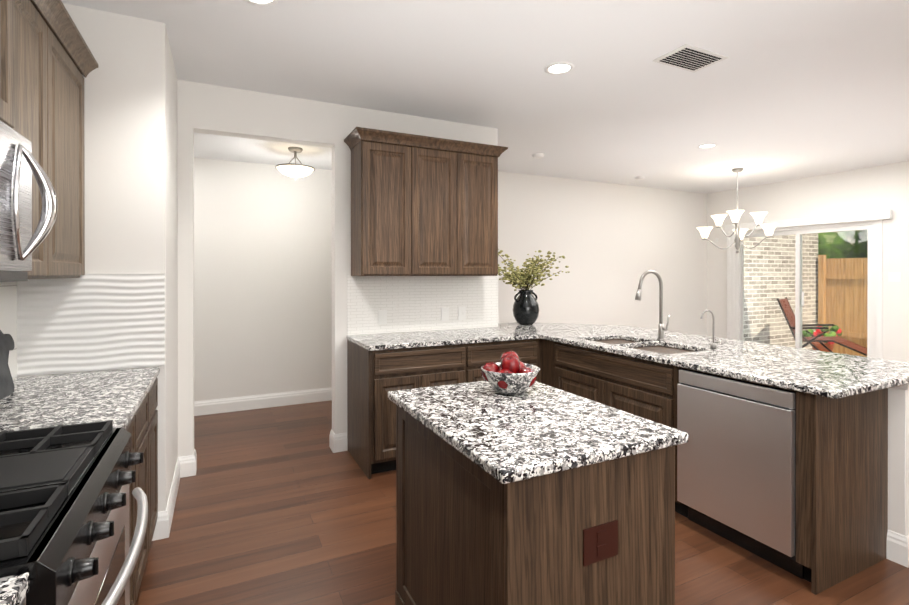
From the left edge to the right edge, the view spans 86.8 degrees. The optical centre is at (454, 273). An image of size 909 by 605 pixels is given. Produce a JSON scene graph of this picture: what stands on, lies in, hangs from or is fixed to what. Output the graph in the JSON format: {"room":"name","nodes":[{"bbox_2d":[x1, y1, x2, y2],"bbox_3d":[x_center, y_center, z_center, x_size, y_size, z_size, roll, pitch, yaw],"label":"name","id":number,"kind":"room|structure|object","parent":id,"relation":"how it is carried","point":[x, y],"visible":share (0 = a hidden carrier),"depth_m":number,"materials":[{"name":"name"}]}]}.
{"room":"kitchen","nodes":[
{"label":"kitchen","id":0,"kind":"room"},
{"bbox_2d":[49,123,708,422],"bbox_3d":[-0.393,0.026,5.874,10.480,2.740,0.120,0,0,-26],"label":"wall","id":1,"kind":"structure","parent":0,"point":[251,261],"depth_m":5.04,"materials":[{"name":"white paint"}]},
{"bbox_2d":[0,281,19,378],"bbox_3d":[-1.165,0.248,0.401,0.008,0.490,4.220,0,0,-26],"label":"tile backsplash","id":2,"kind":"structure","parent":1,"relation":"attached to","point":[9,291],"depth_m":2.24,"materials":[{"name":"white tile"}]},
{"bbox_2d":[52,4,87,278],"bbox_3d":[-1.844,-0.518,2.088,0.268,1.075,0.582,0,0,-26],"label":"upper cabinet","id":3,"kind":"object","parent":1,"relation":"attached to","point":[69,64],"depth_m":2.14,"materials":[{"name":"brown wood"}]},
{"bbox_2d":[20,274,164,375],"bbox_3d":[-1.804,0.243,2.431,0.581,0.490,0.009,0,0,-26],"label":"tile backsplash","id":4,"kind":"structure","parent":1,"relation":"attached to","point":[90,322],"depth_m":2.42,"materials":[{"name":"white tile"}]},
{"bbox_2d":[156,456,187,539],"bbox_3d":[-1.707,1.332,2.939,0.060,0.140,0.846,0,0,-26],"label":"baseboard","id":5,"kind":"structure","parent":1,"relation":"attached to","point":[164,520],"depth_m":2.75,"materials":[{"name":"white"}]},
{"bbox_2d":[188,449,196,474],"bbox_3d":[-2.005,1.331,3.407,0.316,0.140,0.016,0,0,-26],"label":"baseboard","id":6,"kind":"structure","parent":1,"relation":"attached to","point":[192,459],"depth_m":3.34,"materials":[{"name":"white"}]},
{"bbox_2d":[194,387,331,415],"bbox_3d":[-2.691,1.329,4.679,5.100,0.140,0.016,0,0,-26],"label":"baseboard","id":7,"kind":"structure","parent":1,"relation":"attached to","point":[224,405],"depth_m":5.00,"materials":[{"name":"white wood"}]},
{"bbox_2d":[430,127,492,330],"bbox_3d":[-0.026,0.028,5.169,0.120,2.740,1.410,0,0,-26],"label":"wall","id":8,"kind":"structure","parent":0,"point":[481,136],"depth_m":4.35,"materials":[{"name":"white paint"}]},
{"bbox_2d":[0,0,23,136],"bbox_3d":[-1.340,-0.725,1.143,0.341,0.664,0.390,0,0,-26],"label":"upper cabinet","id":9,"kind":"object","parent":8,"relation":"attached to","point":[11,11],"depth_m":1.37,"materials":[{"name":"brown wood"}]},
{"bbox_2d":[0,121,57,281],"bbox_3d":[-1.203,-0.184,0.994,0.454,0.410,0.776,0,0,-26],"label":"microwave","id":10,"kind":"object","parent":9,"relation":"attached to","point":[19,242],"visible":1,"depth_m":1.30,"materials":[{"name":"silver metal"}]},
{"bbox_2d":[24,0,51,278],"bbox_3d":[-1.590,-0.517,1.568,0.268,1.075,0.575,0,0,-26],"label":"upper cabinet","id":11,"kind":"object","parent":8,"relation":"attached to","point":[47,60],"depth_m":1.80,"materials":[{"name":"brown wood"}]},
{"bbox_2d":[329,430,347,450],"bbox_3d":[-0.869,1.330,3.962,0.316,0.140,0.016,0,0,-26],"label":"baseboard","id":12,"kind":"structure","parent":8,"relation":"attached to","point":[336,441],"depth_m":3.79,"materials":[{"name":"white"}]},
{"bbox_2d":[348,127,415,275],"bbox_3d":[-0.579,-0.522,3.772,0.394,1.075,0.332,0,0,-26],"label":"upper cabinet","id":13,"kind":"object","parent":8,"relation":"attached to","point":[383,163],"depth_m":3.63,"materials":[{"name":"brown wood"}]},
{"bbox_2d":[347,273,497,334],"bbox_3d":[-0.227,0.240,4.126,1.395,0.490,0.007,0,0,-26],"label":"tile backsplash","id":14,"kind":"structure","parent":8,"relation":"attached to","point":[411,303],"depth_m":4.08,"materials":[{"name":"white tile"}]},
{"bbox_2d":[378,310,386,324],"bbox_3d":[-0.589,0.356,3.941,0.075,0.115,0.007,0,0,-26],"label":"outlet","id":15,"kind":"object","parent":14,"relation":"attached to","point":[382,316],"depth_m":3.94,"materials":[{"name":"white plastic"}]},
{"bbox_2d":[441,307,448,320],"bbox_3d":[-0.081,0.349,4.188,0.075,0.115,0.008,0,0,-26],"label":"outlet","id":16,"kind":"object","parent":14,"relation":"attached to","point":[444,311],"depth_m":4.19,"materials":[{"name":"white plastic"}]},
{"bbox_2d":[458,307,465,319],"bbox_3d":[0.067,0.349,4.261,0.075,0.115,0.007,0,0,-26],"label":"outlet","id":17,"kind":"object","parent":14,"relation":"attached to","point":[461,310],"depth_m":4.26,"materials":[{"name":"white plastic"}]},
{"bbox_2d":[416,135,459,275],"bbox_3d":[-0.227,-0.522,3.944,0.389,1.075,0.332,0,0,-26],"label":"upper cabinet","id":18,"kind":"object","parent":8,"relation":"attached to","point":[421,205],"depth_m":3.81,"materials":[{"name":"brown wood"}]},
{"bbox_2d":[460,141,499,275],"bbox_3d":[0.124,-0.523,4.116,0.392,1.075,0.332,0,0,-26],"label":"upper cabinet","id":19,"kind":"object","parent":8,"relation":"attached to","point":[478,161],"depth_m":3.97,"materials":[{"name":"brown wood"}]},
{"bbox_2d":[61,0,908,193],"bbox_3d":[1.256,-1.302,2.587,10.560,0.310,7.630,0,0,-26],"label":"ceiling","id":20,"kind":"structure","parent":0,"point":[786,90],"depth_m":3.22,"materials":[{"name":"white paint"}]},
{"bbox_2d":[244,0,278,5],"bbox_3d":[-0.941,-1.333,2.299,0.189,0.006,0.189,0,0,19],"label":"recessed light","id":21,"kind":"object","parent":20,"relation":"in","point":[255,2],"depth_m":2.36,"materials":[{"name":"white plastic"}]},
{"bbox_2d":[276,147,314,178],"bbox_3d":[-1.458,-1.011,4.406,0.344,0.280,0.344,0,0,-26],"label":"ceiling light","id":22,"kind":"object","parent":20,"relation":"hanging from","point":[295,170],"visible":1,"depth_m":4.33,"materials":[{"name":"white glass"}]},
{"bbox_2d":[532,153,543,158],"bbox_3d":[0.940,-1.325,5.398,0.129,0.035,0.129,0,0,-35],"label":"smoke detector","id":23,"kind":"object","parent":20,"relation":"attached to","point":[538,155],"depth_m":5.36,"materials":[{"name":"white plastic"}]},
{"bbox_2d":[544,62,573,74],"bbox_3d":[0.681,-1.335,3.124,0.189,0.006,0.189,0,0,19],"label":"recessed light","id":24,"kind":"object","parent":20,"relation":"in","point":[557,68],"depth_m":3.13,"materials":[{"name":"white"}]},
{"bbox_2d":[635,176,644,179],"bbox_3d":[2.571,-1.328,6.662,0.129,0.035,0.129,0,0,-35],"label":"smoke detector","id":25,"kind":"object","parent":20,"relation":"attached to","point":[638,177],"depth_m":6.62,"materials":[{"name":"white plastic"}]},
{"bbox_2d":[653,44,727,71],"bbox_3d":[1.463,-1.333,2.983,0.380,0.009,0.240,0,0,-26],"label":"ceiling vent","id":26,"kind":"object","parent":20,"relation":"in","point":[687,57],"visible":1,"depth_m":2.97,"materials":[{"name":"white metal"}]},
{"bbox_2d":[697,143,717,147],"bbox_3d":[2.645,-1.339,5.029,0.189,0.006,0.189,0,0,19],"label":"recessed light","id":27,"kind":"object","parent":20,"relation":"in","point":[709,145],"depth_m":5.01,"materials":[{"name":"white"}]},
{"bbox_2d":[697,168,777,252],"bbox_3d":[3.656,-0.805,6.092,0.889,1.078,0.856,0,0,-26],"label":"chandelier","id":28,"kind":"object","parent":20,"relation":"hanging from","point":[735,215],"visible":1,"depth_m":6.13,"materials":[{"name":"white glass"}]},
{"bbox_2d":[135,400,908,604],"bbox_3d":[1.256,1.453,2.592,10.560,0.100,7.630,0,0,-26],"label":"floor","id":29,"kind":"structure","parent":0,"point":[282,505],"depth_m":2.51,"materials":[{"name":"brown wood"}]},
{"bbox_2d":[0,420,147,604],"bbox_3d":[-1.089,0.926,1.051,0.692,0.961,0.782,0,0,-26],"label":"range","id":30,"kind":"object","parent":29,"relation":"on","point":[64,514],"visible":1,"depth_m":1.06,"materials":[{"name":"silver metal"}]},
{"bbox_2d":[0,367,159,604],"bbox_3d":[-0.897,0.950,0.527,0.584,0.914,4.209,0,0,-26],"label":"base cabinet","id":31,"kind":"object","parent":29,"relation":"on","point":[126,399],"visible":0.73,"depth_m":1.94,"materials":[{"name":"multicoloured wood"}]},
{"bbox_2d":[0,330,14,399],"bbox_3d":[-1.784,0.292,1.802,0.100,0.394,0.641,0,0,-26],"label":"cutting board","id":32,"kind":"object","parent":31,"relation":"on","point":[7,386],"visible":1,"depth_m":1.97,"materials":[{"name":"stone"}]},
{"bbox_2d":[351,342,432,477],"bbox_3d":[-0.364,0.959,3.715,0.705,0.883,0.627,0,0,-26],"label":"base cabinet","id":33,"kind":"object","parent":29,"relation":"on","point":[373,416],"depth_m":3.34,"materials":[{"name":"brown wood"}]},
{"bbox_2d":[388,381,687,604],"bbox_3d":[0.222,0.948,1.750,0.675,0.914,0.915,0,0,-26],"label":"kitchen island","id":34,"kind":"object","parent":29,"relation":"on","point":[537,493],"visible":0.88,"depth_m":1.44,"materials":[{"name":"brown wood"}]},
{"bbox_2d":[481,350,539,394],"bbox_3d":[0.233,0.405,1.996,0.244,0.169,0.244,0,0,-26],"label":"fruit bowl","id":35,"kind":"object","parent":34,"relation":"on","point":[510,373],"visible":1,"depth_m":1.94,"materials":[{"name":"ceramic"}]},
{"bbox_2d":[583,520,617,565],"bbox_3d":[0.415,0.760,1.361,0.125,0.100,0.007,0,0,-26],"label":"outlet","id":36,"kind":"object","parent":34,"relation":"attached to","point":[600,537],"depth_m":1.36,"materials":[{"name":"red plastic"}]},
{"bbox_2d":[675,394,874,581],"bbox_3d":[1.675,0.961,2.592,0.654,0.883,0.633,0,0,-26],"label":"base cabinet","id":37,"kind":"object","parent":29,"relation":"on","point":[781,458],"depth_m":2.24,"materials":[{"name":"brown wood"}]},
{"bbox_2d":[347,322,908,432],"bbox_3d":[0.816,0.503,3.272,2.532,0.032,2.960,0,0,-26],"label":"countertop","id":38,"kind":"structure","parent":37,"relation":"on","point":[682,382],"depth_m":3.05,"materials":[{"name":"white stone"}]},
{"bbox_2d":[498,249,569,324],"bbox_3d":[0.733,0.111,4.583,0.709,0.745,0.706,0,0,-26],"label":"vase","id":39,"kind":"object","parent":38,"relation":"on","point":[525,308],"visible":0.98,"depth_m":4.55,"materials":[{"name":"black ceramic"}]},
{"bbox_2d":[677,370,803,578],"bbox_3d":[1.624,0.969,2.554,0.530,0.869,0.604,0,0,-26],"label":"dishwasher","id":40,"kind":"object","parent":37,"relation":"in","point":[738,468],"depth_m":2.37,"materials":[{"name":"silver metal"}]},
{"bbox_2d":[888,387,908,535],"bbox_3d":[1.679,0.961,3.649,0.289,0.879,2.829,0,0,-26],"label":"wall","id":41,"kind":"structure","parent":29,"relation":"on","point":[898,460],"depth_m":2.33,"materials":[{"name":"white paint"}]},
{"bbox_2d":[887,530,895,538],"bbox_3d":[1.825,1.331,3.700,0.016,0.140,2.821,0,0,-26],"label":"baseboard","id":42,"kind":"structure","parent":41,"relation":"attached to","point":[890,534],"depth_m":2.36,"materials":[{"name":"white"}]},
{"bbox_2d":[891,384,908,389],"bbox_3d":[2.218,0.543,2.551,0.317,0.030,0.416,0,0,-26],"label":"trim","id":43,"kind":"structure","parent":41,"relation":"on","point":[905,387],"depth_m":2.31,"materials":[{"name":"white wood"}]},
{"bbox_2d":[896,533,908,567],"bbox_3d":[2.289,1.333,2.368,0.281,0.140,0.021,0,0,-26],"label":"baseboard","id":44,"kind":"structure","parent":41,"relation":"attached to","point":[897,544],"depth_m":2.32,"materials":[{"name":"white wood"}]},
{"bbox_2d":[709,161,908,361],"bbox_3d":[5.874,0.028,4.845,0.120,2.740,7.170,0,0,-26],"label":"wall","id":45,"kind":"structure","parent":0,"point":[882,187],"depth_m":6.28,"materials":[{"name":"white paint"}]},
{"bbox_2d":[725,210,891,339],"bbox_3d":[4.820,0.292,6.768,0.062,2.145,2.110,0,0,-26],"label":"vertical blinds","id":46,"kind":"object","parent":45,"relation":"attached to","point":[733,290],"visible":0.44,"depth_m":7.51,"materials":[{"name":"white plastic"}]},
{"bbox_2d":[740,220,882,358],"bbox_3d":[4.890,0.329,6.836,0.122,2.134,1.970,0,0,-26],"label":"sliding glass door","id":47,"kind":"structure","parent":45,"relation":"attached to","point":[874,228],"depth_m":6.44,"materials":[{"name":"glass"}]},
{"bbox_2d":[888,272,900,281],"bbox_3d":[5.327,0.037,5.819,0.007,0.115,0.120,0,0,-26],"label":"light switch","id":48,"kind":"object","parent":45,"relation":"attached to","point":[894,276],"depth_m":5.82,"materials":[{"name":"white plastic"}]},
{"label":"outside","id":49,"kind":"structure","parent":0,"visible":0},
{"bbox_3d":[12.020,1.580,8.945,14.520,0.220,22.000,0,0,-26],"label":"ground","id":50,"kind":"structure","parent":49,"visible":0},
{"bbox_2d":[744,233,817,349],"bbox_3d":[5.622,-0.250,8.711,2.820,3.520,0.300,0,0,-26],"label":"brick wall","id":51,"kind":"structure","parent":50,"relation":"on","point":[757,304],"depth_m":8.61,"materials":[{"name":"beige brick"}]},
{"bbox_2d":[777,297,866,355],"bbox_3d":[5.751,0.937,7.540,0.616,1.099,1.165,0,0,-45],"label":"chair","id":52,"kind":"object","parent":50,"relation":"on","point":[845,342],"depth_m":7.55,"materials":[{"name":"red wood"}]},
{"bbox_2d":[803,325,841,351],"bbox_3d":[6.429,1.166,8.390,0.475,0.610,0.522,0,0,-26],"label":"plant","id":53,"kind":"object","parent":50,"relation":"on","point":[831,333],"depth_m":8.29,"materials":[{"name":"green plant"}]},
{"bbox_2d":[818,255,867,356],"bbox_3d":[9.104,0.584,4.704,0.120,1.870,9.940,0,0,-26],"label":"fence","id":54,"kind":"object","parent":50,"relation":"on","point":[841,280],"depth_m":8.79,"materials":[{"name":"brown wood"}]},
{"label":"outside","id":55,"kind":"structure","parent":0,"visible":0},
{"bbox_2d":[818,230,867,258],"bbox_3d":[11.062,-2.259,8.472,7.369,6.568,13.617,0,0,-26],"label":"trees","id":56,"kind":"object","parent":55,"point":[829,249],"depth_m":9.97,"materials":[{"name":"green plant"}]}
]}

